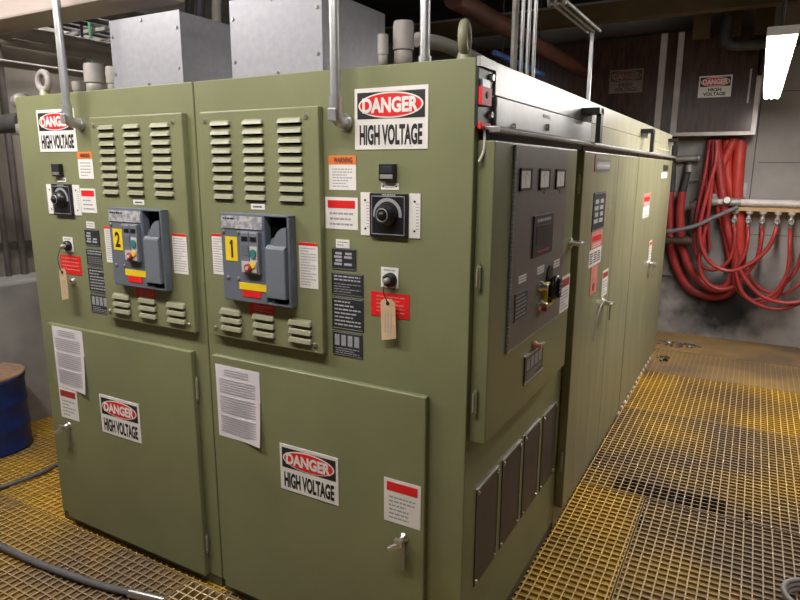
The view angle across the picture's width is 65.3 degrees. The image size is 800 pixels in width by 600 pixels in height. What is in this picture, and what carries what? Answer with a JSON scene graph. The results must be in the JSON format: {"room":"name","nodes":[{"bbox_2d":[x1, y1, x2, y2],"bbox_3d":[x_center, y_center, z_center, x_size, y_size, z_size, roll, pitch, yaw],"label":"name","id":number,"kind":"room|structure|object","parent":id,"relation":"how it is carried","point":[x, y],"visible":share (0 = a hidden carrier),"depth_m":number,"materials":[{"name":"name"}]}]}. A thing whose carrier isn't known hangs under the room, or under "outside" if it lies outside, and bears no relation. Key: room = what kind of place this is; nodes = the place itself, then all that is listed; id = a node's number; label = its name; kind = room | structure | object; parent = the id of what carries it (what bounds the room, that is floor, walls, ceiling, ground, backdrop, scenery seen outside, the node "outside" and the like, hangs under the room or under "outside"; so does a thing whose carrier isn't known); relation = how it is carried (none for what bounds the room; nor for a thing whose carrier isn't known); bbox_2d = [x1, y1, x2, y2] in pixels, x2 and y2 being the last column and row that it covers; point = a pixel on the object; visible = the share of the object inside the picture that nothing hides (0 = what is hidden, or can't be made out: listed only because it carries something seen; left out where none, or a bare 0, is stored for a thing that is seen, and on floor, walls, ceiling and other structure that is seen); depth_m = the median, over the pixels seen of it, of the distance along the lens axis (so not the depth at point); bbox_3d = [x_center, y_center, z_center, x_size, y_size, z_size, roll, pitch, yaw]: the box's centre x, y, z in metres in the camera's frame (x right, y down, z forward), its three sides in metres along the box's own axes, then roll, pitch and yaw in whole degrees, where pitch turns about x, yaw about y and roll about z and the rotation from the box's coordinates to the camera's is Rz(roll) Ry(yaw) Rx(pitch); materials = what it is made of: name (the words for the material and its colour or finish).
{"room":"electrical room","nodes":[
{"label":"electrical room","id":0,"kind":"room"},
{"bbox_2d":[0,113,17,133],"bbox_3d":[-1.960,-0.803,2.889,0.777,0.093,0.080,7,14,30],"label":"horizontal pipe","id":1,"kind":"object","parent":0,"point":[7,121],"visible":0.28,"depth_m":2.70,"materials":[{"name":"grey metal"}]},
{"bbox_2d":[0,0,230,276],"bbox_3d":[-2.740,-0.708,4.013,0.200,3.600,9.260,7,14,29],"label":"wall","id":2,"kind":"structure","parent":0,"point":[17,80],"depth_m":4.16,"materials":[{"name":"metal"}]},
{"bbox_2d":[0,180,11,276],"bbox_3d":[-2.572,-1.312,3.873,0.036,2.359,0.036,7,14,29],"label":"conduit","id":3,"kind":"object","parent":2,"relation":"attached to","point":[3,229],"visible":1,"depth_m":4.05,"materials":[{"name":"metal"}]},
{"bbox_2d":[0,44,28,273],"bbox_3d":[-2.521,-1.330,3.960,0.044,2.359,0.044,7,14,29],"label":"conduit","id":4,"kind":"object","parent":2,"relation":"attached to","point":[4,104],"visible":1,"depth_m":4.06,"materials":[{"name":"metal"}]},
{"bbox_2d":[0,240,31,248],"bbox_3d":[-2.534,-0.383,4.220,0.027,0.040,2.700,7,14,29],"label":"channel","id":5,"kind":"object","parent":2,"relation":"attached to","point":[13,244],"visible":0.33,"depth_m":4.15,"materials":[{"name":"metal"}]},
{"bbox_2d":[0,272,51,422],"bbox_3d":[-2.531,0.350,4.113,0.290,0.990,9.260,7,14,29],"label":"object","id":6,"kind":"structure","parent":2,"relation":"attached to","point":[21,334],"depth_m":4.02,"materials":[{"name":"concrete"}]},
{"bbox_2d":[0,59,105,77],"bbox_3d":[-1.032,-1.550,4.849,0.036,0.036,5.860,7,14,29],"label":"pipe","id":7,"kind":"object","parent":2,"relation":"attached to","point":[4,63],"visible":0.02,"depth_m":3.28,"materials":[{"name":"grey metal"}]},
{"bbox_2d":[0,29,111,55],"bbox_3d":[-1.030,-1.601,4.486,0.076,0.076,6.460,7,14,29],"label":"pipe","id":8,"kind":"object","parent":2,"relation":"attached to","point":[33,35],"visible":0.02,"depth_m":3.22,"materials":[{"name":"grey metal"}]},
{"bbox_2d":[0,36,111,62],"bbox_3d":[-0.709,-1.550,4.664,0.036,0.036,5.860,7,14,29],"label":"pipe","id":9,"kind":"object","parent":2,"relation":"attached to","point":[7,41],"visible":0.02,"depth_m":2.97,"materials":[{"name":"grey metal"}]},
{"bbox_2d":[0,0,183,34],"bbox_3d":[-1.868,-1.724,2.692,2.370,1.058,0.180,7,14,29],"label":"trim","id":10,"kind":"structure","parent":2,"relation":"attached to","point":[15,15],"depth_m":2.47,"materials":[{"name":"paint"}]},
{"bbox_2d":[0,331,799,599],"bbox_3d":[1.578,1.087,2.963,8.130,0.042,7.457,7,14,29],"label":"floor","id":11,"kind":"structure","parent":0,"point":[756,473],"depth_m":3.09,"materials":[{"name":"yellow metal"}]},
{"bbox_2d":[0,363,33,457],"bbox_3d":[-2.434,0.654,3.698,0.412,0.464,0.412,7,14,29],"label":"drum","id":12,"kind":"object","parent":11,"relation":"on","point":[15,425],"visible":1,"depth_m":3.64,"materials":[{"name":"blue paint"}]},
{"bbox_2d":[0,463,57,489],"bbox_3d":[-1.789,0.924,3.497,1.120,0.022,0.172,-8,14,-34],"label":"cable","id":13,"kind":"object","parent":11,"relation":"on","point":[52,466],"visible":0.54,"depth_m":3.34,"materials":[{"name":"grey rubber"}]},
{"bbox_2d":[0,542,167,599],"bbox_3d":[-1.539,1.098,2.647,1.382,0.035,0.068,5,13,23],"label":"hose","id":14,"kind":"object","parent":11,"relation":"on","point":[133,593],"visible":1,"depth_m":2.50,"materials":[{"name":"rubber"}]},
{"bbox_2d":[15,69,224,586],"bbox_3d":[-0.919,0.020,2.946,1.034,2.032,1.144,7,14,29],"label":"tall cabinet","id":15,"kind":"object","parent":11,"relation":"on","point":[127,354],"visible":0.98,"depth_m":2.48,"materials":[{"name":"green metal"}]},
{"bbox_2d":[10,93,28,134],"bbox_3d":[-1.613,-0.794,2.669,0.080,0.175,0.072,7,14,29],"label":"coupling","id":16,"kind":"object","parent":15,"relation":"attached to","point":[12,99],"visible":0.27,"depth_m":2.64,"materials":[{"name":"metal"}]},
{"bbox_2d":[57,248,68,299],"bbox_3d":[-1.395,-0.107,2.578,0.045,0.227,0.015,4,12,16],"label":"tag","id":17,"kind":"object","parent":15,"relation":"hanging from","point":[62,273],"visible":1,"depth_m":2.59,"materials":[{"name":"beige paper"}]},
{"bbox_2d":[51,184,74,215],"bbox_3d":[-1.387,-0.405,2.531,0.126,0.127,0.052,7,14,29],"label":"switch","id":18,"kind":"object","parent":15,"relation":"attached to","point":[62,195],"depth_m":2.52,"materials":[{"name":"black plastic"}]},
{"bbox_2d":[60,237,73,251],"bbox_3d":[-1.385,-0.228,2.575,0.064,0.060,0.038,7,14,29],"label":"switch","id":19,"kind":"object","parent":15,"relation":"attached to","point":[67,243],"depth_m":2.57,"materials":[{"name":"black plastic"}]},
{"bbox_2d":[71,81,82,91],"bbox_3d":[-1.331,-0.869,2.574,0.039,0.060,0.040,7,14,29],"label":"fitting","id":20,"kind":"object","parent":15,"relation":"on","point":[76,85],"visible":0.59,"depth_m":2.56,"materials":[{"name":"grey plastic"}]},
{"bbox_2d":[83,63,105,90],"bbox_3d":[-1.242,-0.895,2.541,0.079,0.125,0.080,7,14,29],"label":"fitting","id":21,"kind":"object","parent":15,"relation":"on","point":[94,73],"visible":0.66,"depth_m":2.51,"materials":[{"name":"grey plastic"}]},
{"bbox_2d":[105,66,114,88],"bbox_3d":[-1.150,-0.881,2.514,0.063,0.110,0.064,7,14,29],"label":"fitting","id":22,"kind":"object","parent":15,"relation":"on","point":[109,74],"visible":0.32,"depth_m":2.48,"materials":[{"name":"grey plastic"}]},
{"bbox_2d":[109,9,232,88],"bbox_3d":[-0.851,-0.936,2.430,0.376,0.256,0.350,7,14,29],"label":"junction box","id":23,"kind":"object","parent":15,"relation":"on","point":[174,46],"visible":0.82,"depth_m":2.28,"materials":[{"name":"grey metal"}]},
{"bbox_2d":[155,0,195,8],"bbox_3d":[-1.285,-1.327,2.720,1.110,0.157,0.087,5,13,23],"label":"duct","id":24,"kind":"object","parent":23,"relation":"on","point":[180,4],"visible":0.12,"depth_m":2.59,"materials":[{"name":"grey metal"}]},
{"bbox_2d":[184,0,193,14],"bbox_3d":[-0.869,-1.453,2.532,0.089,0.734,0.390,-5,13,-24],"label":"conduit","id":25,"kind":"object","parent":23,"relation":"attached to","point":[189,4],"visible":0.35,"depth_m":2.41,"materials":[{"name":"grey metal"}]},
{"bbox_2d":[195,0,204,17],"bbox_3d":[-0.797,-1.444,2.494,0.094,0.733,0.357,-4,13,-19],"label":"conduit","id":26,"kind":"object","parent":23,"relation":"attached to","point":[199,4],"visible":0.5,"depth_m":2.39,"materials":[{"name":"grey metal"}]},
{"bbox_2d":[212,0,221,21],"bbox_3d":[-0.673,-1.437,2.462,0.112,0.732,0.318,0,12,-2],"label":"conduit","id":27,"kind":"object","parent":23,"relation":"on","point":[216,4],"visible":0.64,"depth_m":2.38,"materials":[{"name":"grey plastic"}]},
{"bbox_2d":[194,18,584,599],"bbox_3d":[0.027,0.134,2.427,1.124,2.032,1.144,7,14,29],"label":"tall cabinet","id":28,"kind":"object","parent":11,"relation":"on","point":[353,463],"visible":0.99,"depth_m":1.97,"materials":[{"name":"green metal"}]},
{"bbox_2d":[229,0,384,77],"bbox_3d":[-0.309,-0.876,2.156,0.376,0.256,0.390,7,14,29],"label":"junction box","id":29,"kind":"object","parent":28,"relation":"on","point":[269,37],"visible":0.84,"depth_m":2.01,"materials":[{"name":"grey metal"}]},
{"bbox_2d":[377,33,388,64],"bbox_3d":[-0.049,-0.720,1.810,0.032,0.095,0.032,7,14,29],"label":"fitting","id":30,"kind":"object","parent":28,"relation":"on","point":[382,39],"visible":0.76,"depth_m":1.80,"materials":[{"name":"grey plastic"}]},
{"bbox_2d":[380,282,395,339],"bbox_3d":[-0.041,0.036,1.842,0.054,0.185,0.029,7,14,29],"label":"tag","id":31,"kind":"object","parent":28,"relation":"hanging from","point":[388,313],"visible":1,"depth_m":1.86,"materials":[{"name":"beige paper"}]},
{"bbox_2d":[370,193,408,237],"bbox_3d":[-0.042,-0.242,1.793,0.125,0.126,0.052,7,14,29],"label":"switch","id":32,"kind":"object","parent":28,"relation":"attached to","point":[389,212],"depth_m":1.79,"materials":[{"name":"black plastic"}]},
{"bbox_2d":[381,267,398,288],"bbox_3d":[-0.039,-0.063,1.836,0.059,0.060,0.038,7,14,29],"label":"switch","id":33,"kind":"object","parent":28,"relation":"attached to","point":[389,275],"depth_m":1.84,"materials":[{"name":"black plastic"}]},
{"bbox_2d":[393,19,413,63],"bbox_3d":[0.010,-0.744,1.830,0.061,0.135,0.062,7,14,29],"label":"fitting","id":34,"kind":"object","parent":28,"relation":"on","point":[403,29],"visible":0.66,"depth_m":1.80,"materials":[{"name":"grey plastic"}]},
{"bbox_2d":[418,0,430,61],"bbox_3d":[0.074,-1.334,1.647,0.037,1.373,0.038,7,14,29],"label":"conduit","id":35,"kind":"object","parent":28,"relation":"on","point":[425,5],"visible":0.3,"depth_m":1.76,"materials":[{"name":"metal"}]},
{"bbox_2d":[414,32,488,58],"bbox_3d":[0.294,-0.815,2.183,0.063,0.114,0.765,10,15,37],"label":"duct","id":36,"kind":"object","parent":28,"relation":"on","point":[438,43],"visible":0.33,"depth_m":1.95,"materials":[{"name":"metal"}]},
{"bbox_2d":[475,67,494,162],"bbox_3d":[0.234,-0.492,1.678,0.024,0.242,0.108,7,14,29],"label":"switch box","id":37,"kind":"object","parent":28,"relation":"attached to","point":[485,79],"visible":0.95,"depth_m":1.65,"materials":[{"name":"grey"}]},
{"bbox_2d":[473,465,499,586],"bbox_3d":[0.287,0.744,2.066,0.006,0.346,0.196,7,14,29],"label":"vent","id":38,"kind":"object","parent":28,"relation":"attached to","point":[486,492],"depth_m":2.05,"materials":[{"name":"brown metal"}]},
{"bbox_2d":[499,439,522,549],"bbox_3d":[0.403,0.702,2.266,0.006,0.344,0.199,7,14,29],"label":"vent","id":39,"kind":"object","parent":28,"relation":"attached to","point":[510,463],"depth_m":2.25,"materials":[{"name":"brown metal"}]},
{"bbox_2d":[510,0,519,70],"bbox_3d":[0.399,-1.419,2.052,0.023,1.370,0.024,7,14,29],"label":"conduit pipe","id":40,"kind":"object","parent":28,"relation":"on","point":[515,5],"visible":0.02,"depth_m":2.15,"materials":[{"name":"metal"}]},
{"bbox_2d":[519,0,525,72],"bbox_3d":[0.427,-1.421,2.059,0.013,1.370,0.013,7,14,29],"label":"conduit pipe","id":41,"kind":"object","parent":28,"relation":"on","point":[523,1],"visible":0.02,"depth_m":2.16,"materials":[{"name":"metal"}]},
{"bbox_2d":[525,0,531,75],"bbox_3d":[0.450,-1.423,2.069,0.013,1.370,0.013,7,14,29],"label":"conduit pipe","id":42,"kind":"object","parent":28,"relation":"on","point":[529,1],"visible":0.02,"depth_m":2.17,"materials":[{"name":"metal"}]},
{"bbox_2d":[520,418,540,517],"bbox_3d":[0.518,0.661,2.467,0.006,0.343,0.193,7,14,29],"label":"vent","id":43,"kind":"object","parent":28,"relation":"attached to","point":[531,436],"depth_m":2.45,"materials":[{"name":"brown metal"}]},
{"bbox_2d":[531,0,537,77],"bbox_3d":[0.474,-1.425,2.078,0.013,1.370,0.013,7,14,29],"label":"conduit pipe","id":44,"kind":"object","parent":28,"relation":"on","point":[535,1],"visible":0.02,"depth_m":2.18,"materials":[{"name":"metal"}]},
{"bbox_2d":[532,341,542,348],"bbox_3d":[0.474,0.157,2.148,0.030,0.027,0.028,7,14,29],"label":"lamp","id":45,"kind":"object","parent":28,"relation":"attached to","point":[535,345],"depth_m":2.14,"materials":[{"name":"red plastic"}]},
{"bbox_2d":[538,281,548,290],"bbox_3d":[0.490,-0.046,2.124,0.030,0.036,0.036,7,14,29],"label":"switch","id":46,"kind":"object","parent":28,"relation":"attached to","point":[542,286],"depth_m":2.11,"materials":[{"name":"silver metal"}]},
{"bbox_2d":[539,400,557,491],"bbox_3d":[0.637,0.623,2.676,0.006,0.339,0.205,7,14,29],"label":"vent","id":47,"kind":"object","parent":28,"relation":"attached to","point":[548,418],"depth_m":2.66,"materials":[{"name":"brown metal"}]},
{"bbox_2d":[545,265,562,307],"bbox_3d":[0.549,-0.046,2.213,0.047,0.156,0.088,7,14,29],"label":"switch","id":48,"kind":"object","parent":28,"relation":"attached to","point":[555,282],"depth_m":2.19,"materials":[{"name":"black plastic"}]},
{"bbox_2d":[550,146,638,529],"bbox_3d":[0.637,-0.038,3.509,1.110,1.930,1.372,7,14,29],"label":"tall cabinet","id":49,"kind":"object","parent":11,"relation":"on","point":[606,179],"visible":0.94,"depth_m":3.03,"materials":[{"name":"green metal"}]},
{"bbox_2d":[586,32,593,100],"bbox_3d":[0.923,-1.108,3.032,0.016,0.362,0.015,7,14,29],"label":"steel post","id":50,"kind":"object","parent":49,"relation":"on","point":[591,46],"visible":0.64,"depth_m":3.02,"materials":[{"name":"silver metal"}]},
{"bbox_2d":[547,0,588,33],"bbox_3d":[0.748,-1.667,2.649,0.014,0.927,0.670,7,14,29],"label":"conduit","id":51,"kind":"object","parent":50,"relation":"attached to","point":[550,3],"visible":0.94,"depth_m":2.68,"materials":[{"name":"metal"}]},
{"bbox_2d":[554,0,594,32],"bbox_3d":[0.772,-1.665,2.636,0.014,0.927,0.670,7,14,29],"label":"conduit","id":52,"kind":"object","parent":50,"relation":"attached to","point":[556,2],"visible":0.97,"depth_m":2.67,"materials":[{"name":"metal"}]},
{"bbox_2d":[562,0,600,31],"bbox_3d":[0.799,-1.661,2.622,0.014,0.927,0.670,7,14,29],"label":"conduit","id":53,"kind":"object","parent":50,"relation":"attached to","point":[564,2],"visible":1,"depth_m":2.65,"materials":[{"name":"metal"}]},
{"bbox_2d":[611,154,672,425],"bbox_3d":[1.393,-0.312,4.827,1.110,1.930,1.701,7,14,29],"label":"tall cabinet","id":54,"kind":"object","parent":11,"relation":"on","point":[654,172],"visible":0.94,"depth_m":4.41,"materials":[{"name":"green metal"}]},
{"bbox_2d":[477,56,678,157],"bbox_3d":[1.261,-0.902,3.394,0.084,0.190,4.188,7,14,29],"label":"duct","id":55,"kind":"object","parent":54,"relation":"attached to","point":[525,106],"visible":0.99,"depth_m":2.24,"materials":[{"name":"white metal"}]},
{"bbox_2d":[656,355,669,361],"bbox_3d":[2.330,0.513,5.530,0.118,0.028,0.228,7,14,29],"label":"rag","id":56,"kind":"object","parent":11,"relation":"on","point":[666,356],"visible":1,"depth_m":5.53,"materials":[{"name":"black fabric"}]},
{"bbox_2d":[656,340,700,347],"bbox_3d":[2.665,0.420,5.979,0.404,0.027,0.235,7,14,29],"label":"foil","id":57,"kind":"object","parent":11,"relation":"on","point":[664,342],"visible":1,"depth_m":5.98,"materials":[{"name":"silver metal"}]},
{"bbox_2d":[780,577,799,599],"bbox_3d":[1.592,1.154,2.380,0.246,0.067,0.250,7,14,29],"label":"coiled cable","id":58,"kind":"object","parent":11,"relation":"on","point":[790,585],"visible":1,"depth_m":2.46,"materials":[{"name":"grey plastic"}]},
{"bbox_2d":[352,0,602,26],"bbox_3d":[0.512,-2.128,1.852,10.000,0.100,9.660,7,14,29],"label":"ceiling","id":59,"kind":"structure","parent":0,"point":[393,10],"depth_m":6.54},
{"bbox_2d":[51,0,84,130],"bbox_3d":[-1.248,-1.391,2.231,0.048,1.514,0.076,7,14,29],"label":"conduit","id":60,"kind":"object","parent":59,"relation":"attached to","point":[67,118],"visible":1,"depth_m":2.32,"materials":[{"name":"metal"}]},
{"bbox_2d":[80,25,86,90],"bbox_3d":[-1.970,-1.841,3.828,0.015,1.300,0.016,7,14,29],"label":"hanging rod","id":61,"kind":"object","parent":59,"relation":"hanging from","point":[81,26],"visible":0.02,"depth_m":3.86,"materials":[{"name":"grey metal"}]},
{"bbox_2d":[37,11,146,42],"bbox_3d":[-1.164,-1.978,5.182,0.784,0.080,4.350,7,14,29],"label":"cable tray","id":62,"kind":"object","parent":61,"relation":"hanging from","point":[100,26],"visible":0.02,"depth_m":3.90,"materials":[{"name":"metal"}]},
{"bbox_2d":[88,22,94,62],"bbox_3d":[-1.900,-1.832,3.790,0.019,1.300,0.020,7,14,29],"label":"conduit","id":63,"kind":"object","parent":59,"relation":"attached to","point":[89,23],"visible":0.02,"depth_m":3.83,"materials":[{"name":"green"}]},
{"bbox_2d":[328,0,352,129],"bbox_3d":[-0.172,-1.247,1.643,0.048,1.544,0.076,7,14,29],"label":"conduit","id":64,"kind":"object","parent":59,"relation":"attached to","point":[344,121],"visible":1,"depth_m":1.75,"materials":[{"name":"metal"}]},
{"bbox_2d":[492,0,544,76],"bbox_3d":[0.941,-2.233,4.741,0.040,0.880,1.150,7,14,29],"label":"pipe","id":65,"kind":"object","parent":59,"relation":"hanging from","point":[501,55],"visible":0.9,"depth_m":4.56,"materials":[{"name":"metal"}]},
{"bbox_2d":[692,13,711,39],"bbox_3d":[2.656,-2.558,5.453,0.140,0.520,0.060,7,14,29],"label":"stub","id":66,"kind":"object","parent":59,"relation":"attached to","point":[702,22],"visible":0.56,"depth_m":5.46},
{"bbox_2d":[719,11,799,50],"bbox_3d":[2.983,-2.414,5.134,0.597,0.667,0.094,7,14,31],"label":"pipe","id":67,"kind":"object","parent":59,"relation":"attached to","point":[726,40],"visible":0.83,"depth_m":5.24,"materials":[{"name":"grey metal"}]},
{"bbox_2d":[754,6,775,34],"bbox_3d":[3.074,-2.507,5.223,0.140,0.520,0.060,7,14,29],"label":"stub","id":68,"kind":"object","parent":59,"relation":"attached to","point":[765,17],"visible":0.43,"depth_m":5.23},
{"bbox_2d":[763,0,799,98],"bbox_3d":[2.325,-1.903,3.752,0.126,1.104,2.448,7,14,29],"label":"fluorescent light","id":69,"kind":"object","parent":59,"relation":"hanging from","point":[781,41],"visible":1,"depth_m":3.10,"materials":[{"name":"glowing white light diffuser"},{"name":"painted metal"}]},
{"bbox_2d":[385,0,799,347],"bbox_3d":[2.821,-1.155,6.270,10.000,3.600,0.200,7,14,29],"label":"wall","id":70,"kind":"structure","parent":0,"point":[734,317],"depth_m":6.00,"materials":[{"name":"concrete"}]},
{"bbox_2d":[476,26,766,136],"bbox_3d":[2.007,-2.065,6.252,2.807,0.980,0.304,7,14,29],"label":"enclosure","id":71,"kind":"object","parent":70,"relation":"attached to","point":[673,64],"visible":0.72,"depth_m":5.81,"materials":[{"name":"metal"}]},
{"bbox_2d":[444,0,587,76],"bbox_3d":[1.052,-1.989,4.851,0.120,0.120,3.060,7,14,29],"label":"pipe","id":72,"kind":"object","parent":71,"relation":"attached to","point":[477,11],"visible":0.81,"depth_m":4.17,"materials":[{"name":"brown metal"}]},
{"bbox_2d":[609,68,643,93],"bbox_3d":[2.174,-2.106,6.005,0.310,0.218,0.006,7,14,29],"label":"sign","id":73,"kind":"object","parent":71,"relation":"attached to","point":[625,80],"visible":1,"depth_m":6.00,"materials":[{"name":"grey"}]},
{"bbox_2d":[665,136,702,244],"bbox_3d":[2.758,-1.057,6.024,0.379,1.057,0.260,7,14,29],"label":"pipe","id":74,"kind":"object","parent":71,"relation":"attached to","point":[688,159],"visible":0.75,"depth_m":6.04,"materials":[{"name":"metal"}]},
{"bbox_2d":[666,192,741,299],"bbox_3d":[2.961,-0.527,6.132,0.749,1.049,0.084,7,14,29],"label":"hose","id":75,"kind":"object","parent":74,"relation":"attached to","point":[686,284],"visible":0.62,"depth_m":6.21,"materials":[{"name":"red rubber"}]},
{"bbox_2d":[702,138,709,249],"bbox_3d":[2.967,-1.017,6.039,0.102,1.070,0.028,7,14,29],"label":"hose","id":76,"kind":"object","parent":71,"relation":"hanging from","point":[707,139],"visible":0.35,"depth_m":6.03,"materials":[{"name":"red rubber"}]},
{"bbox_2d":[676,139,740,292],"bbox_3d":[2.969,-0.793,5.979,0.612,1.451,0.080,7,14,29],"label":"hose","id":77,"kind":"object","parent":71,"relation":"hanging from","point":[720,172],"visible":0.7,"depth_m":5.98,"materials":[{"name":"red rubber"}]},
{"bbox_2d":[741,261,799,295],"bbox_3d":[3.527,-0.188,5.807,0.662,0.302,0.032,7,14,29],"label":"hose","id":78,"kind":"object","parent":77,"relation":"attached to","point":[749,276],"visible":0.78,"depth_m":5.87,"materials":[{"name":"red rubber"}]},
{"bbox_2d":[707,138,713,249],"bbox_3d":[2.999,-1.014,6.021,0.108,1.067,0.028,7,14,29],"label":"hose","id":79,"kind":"object","parent":71,"relation":"hanging from","point":[708,229],"visible":0.48,"depth_m":6.08,"materials":[{"name":"red rubber"}]},
{"bbox_2d":[693,140,736,271],"bbox_3d":[2.992,-0.875,5.873,0.378,1.229,0.073,7,14,29],"label":"hose","id":80,"kind":"object","parent":71,"relation":"hanging from","point":[734,240],"visible":0.9,"depth_m":5.89,"materials":[{"name":"red rubber"}]},
{"bbox_2d":[697,74,732,97],"bbox_3d":[2.853,-1.935,5.651,0.270,0.188,0.006,7,14,29],"label":"sign","id":81,"kind":"object","parent":71,"relation":"attached to","point":[718,85],"visible":1,"depth_m":5.65,"materials":[{"name":"white plastic"}]},
{"bbox_2d":[713,137,738,262],"bbox_3d":[3.107,-0.941,5.916,0.265,1.177,0.080,7,14,29],"label":"hose","id":82,"kind":"object","parent":71,"relation":"hanging from","point":[727,153],"visible":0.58,"depth_m":5.86,"materials":[{"name":"red rubber"}]},
{"bbox_2d":[722,140,732,221],"bbox_3d":[3.153,-1.072,5.909,0.265,0.868,0.100,7,14,29],"label":"hose","id":83,"kind":"object","parent":71,"relation":"hanging from","point":[728,172],"visible":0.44,"depth_m":5.87,"materials":[{"name":"red rubber"}]},
{"bbox_2d":[732,140,746,261],"bbox_3d":[3.211,-0.923,5.884,0.213,1.141,0.110,7,14,29],"label":"hose","id":84,"kind":"object","parent":71,"relation":"hanging from","point":[739,154],"visible":0.58,"depth_m":5.83,"materials":[{"name":"red rubber"}]},
{"bbox_2d":[743,183,746,196],"bbox_3d":[3.231,-1.034,5.873,0.055,0.131,0.039,7,14,29],"label":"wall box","id":85,"kind":"object","parent":70,"relation":"attached to","point":[745,184],"visible":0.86,"depth_m":5.85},
{"bbox_2d":[749,77,763,198],"bbox_3d":[3.315,-1.659,5.764,0.008,2.200,0.002,7,14,29],"label":"trim","id":86,"kind":"structure","parent":70,"relation":"attached to","point":[763,77],"depth_m":5.80,"materials":[{"name":"grey metal"}]},
{"bbox_2d":[735,206,799,212],"bbox_3d":[4.337,-0.726,5.254,2.693,0.033,0.199,7,14,29],"label":"wooden rail","id":87,"kind":"object","parent":70,"relation":"attached to","point":[745,208],"visible":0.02,"depth_m":5.69,"materials":[{"name":"brown wood"}]},
{"bbox_2d":[666,205,738,232],"bbox_3d":[2.787,-0.758,5.875,0.702,0.284,0.070,5,13,20],"label":"cable","id":88,"kind":"object","parent":87,"relation":"hanging from","point":[736,207],"visible":0.83,"depth_m":5.83,"materials":[{"name":"rubber"}]},
{"bbox_2d":[731,211,738,225],"bbox_3d":[3.134,-0.761,5.844,0.062,0.148,0.064,7,14,29],"label":"valve","id":89,"kind":"object","parent":87,"relation":"attached to","point":[734,218],"visible":0.98,"depth_m":5.83,"materials":[{"name":"metal"}]},
{"bbox_2d":[729,253,799,303],"bbox_3d":[3.463,-0.309,5.749,0.738,0.733,0.036,7,14,29],"label":"hose","id":90,"kind":"object","parent":89,"relation":"attached to","point":[797,266],"visible":0.44,"depth_m":5.71,"materials":[{"name":"red rubber"}]},
{"bbox_2d":[745,211,752,225],"bbox_3d":[3.234,-0.749,5.789,0.062,0.148,0.064,7,14,29],"label":"valve","id":91,"kind":"object","parent":87,"relation":"attached to","point":[748,220],"visible":1,"depth_m":5.77,"materials":[{"name":"metal"}]},
{"bbox_2d":[737,226,749,267],"bbox_3d":[3.199,-0.489,5.823,0.102,0.398,0.097,7,14,29],"label":"hose","id":92,"kind":"object","parent":91,"relation":"hanging from","point":[747,240],"visible":0.89,"depth_m":5.78,"materials":[{"name":"red rubber"}]},
{"bbox_2d":[706,194,799,207],"bbox_3d":[4.188,-0.797,5.221,2.937,0.117,0.102,7,14,29],"label":"pipe","id":93,"kind":"object","parent":87,"relation":"on","point":[727,200],"visible":0.86,"depth_m":5.72,"materials":[{"name":"metal"}]},
{"bbox_2d":[759,211,766,226],"bbox_3d":[3.332,-0.737,5.736,0.062,0.148,0.064,7,14,29],"label":"valve","id":94,"kind":"object","parent":87,"relation":"attached to","point":[762,220],"visible":1,"depth_m":5.72,"materials":[{"name":"metal"}]},
{"bbox_2d":[697,140,763,290],"bbox_3d":[3.096,-0.770,5.795,0.531,1.396,0.132,7,14,29],"label":"hose","id":95,"kind":"object","parent":94,"relation":"hanging from","point":[761,237],"visible":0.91,"depth_m":5.83,"materials":[{"name":"red rubber"}]},
{"bbox_2d":[774,212,781,226],"bbox_3d":[3.435,-0.725,5.679,0.062,0.148,0.064,7,14,29],"label":"valve","id":96,"kind":"object","parent":87,"relation":"attached to","point":[777,221],"visible":0.88,"depth_m":5.66,"materials":[{"name":"metal"}]},
{"bbox_2d":[697,140,778,272],"bbox_3d":[3.123,-0.851,5.733,0.660,1.208,0.170,7,14,29],"label":"hose","id":97,"kind":"object","parent":96,"relation":"hanging from","point":[716,154],"visible":1,"depth_m":5.76,"materials":[{"name":"red rubber"}]},
{"bbox_2d":[734,271,799,310],"bbox_3d":[3.416,-0.063,5.616,0.760,0.334,0.038,7,14,29],"label":"hose","id":98,"kind":"object","parent":97,"relation":"attached to","point":[737,278],"visible":0.99,"depth_m":5.71,"materials":[{"name":"red rubber"}]},
{"bbox_2d":[738,269,799,304],"bbox_3d":[3.427,-0.132,5.549,0.763,0.353,0.036,7,14,29],"label":"hose","id":99,"kind":"object","parent":98,"relation":"attached to","point":[741,272],"visible":1,"depth_m":5.64,"materials":[{"name":"red rubber"}]},
{"bbox_2d":[788,212,795,227],"bbox_3d":[3.529,-0.713,5.627,0.062,0.148,0.064,7,14,29],"label":"valve","id":100,"kind":"object","parent":87,"relation":"attached to","point":[791,221],"visible":1,"depth_m":5.61,"materials":[{"name":"metal"}]},
{"bbox_2d":[732,228,792,301],"bbox_3d":[3.326,-0.326,5.743,0.460,0.694,0.155,7,14,29],"label":"hose","id":101,"kind":"object","parent":100,"relation":"hanging from","point":[790,233],"visible":0.83,"depth_m":5.62,"materials":[{"name":"red rubber"}]},
{"bbox_2d":[759,162,799,162],"bbox_3d":[4.193,-1.181,5.359,1.940,0.006,0.002,7,14,29],"label":"trim","id":102,"kind":"structure","parent":70,"relation":"attached to","point":[759,162],"depth_m":5.74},
{"bbox_2d":[385,0,799,45],"bbox_3d":[1.760,-2.400,5.215,4.900,0.140,0.120,7,14,29],"label":"girder","id":103,"kind":"object","parent":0,"point":[626,10],"visible":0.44,"depth_m":5.12,"materials":[{"name":"brown metal"}]},
{"bbox_2d":[610,477,747,599],"bbox_3d":[0.495,1.454,2.605,10.000,0.020,9.260,7,14,29],"label":"floor","id":104,"kind":"structure","parent":0,"point":[615,477],"depth_m":3.77,"materials":[{"name":"black metal"}]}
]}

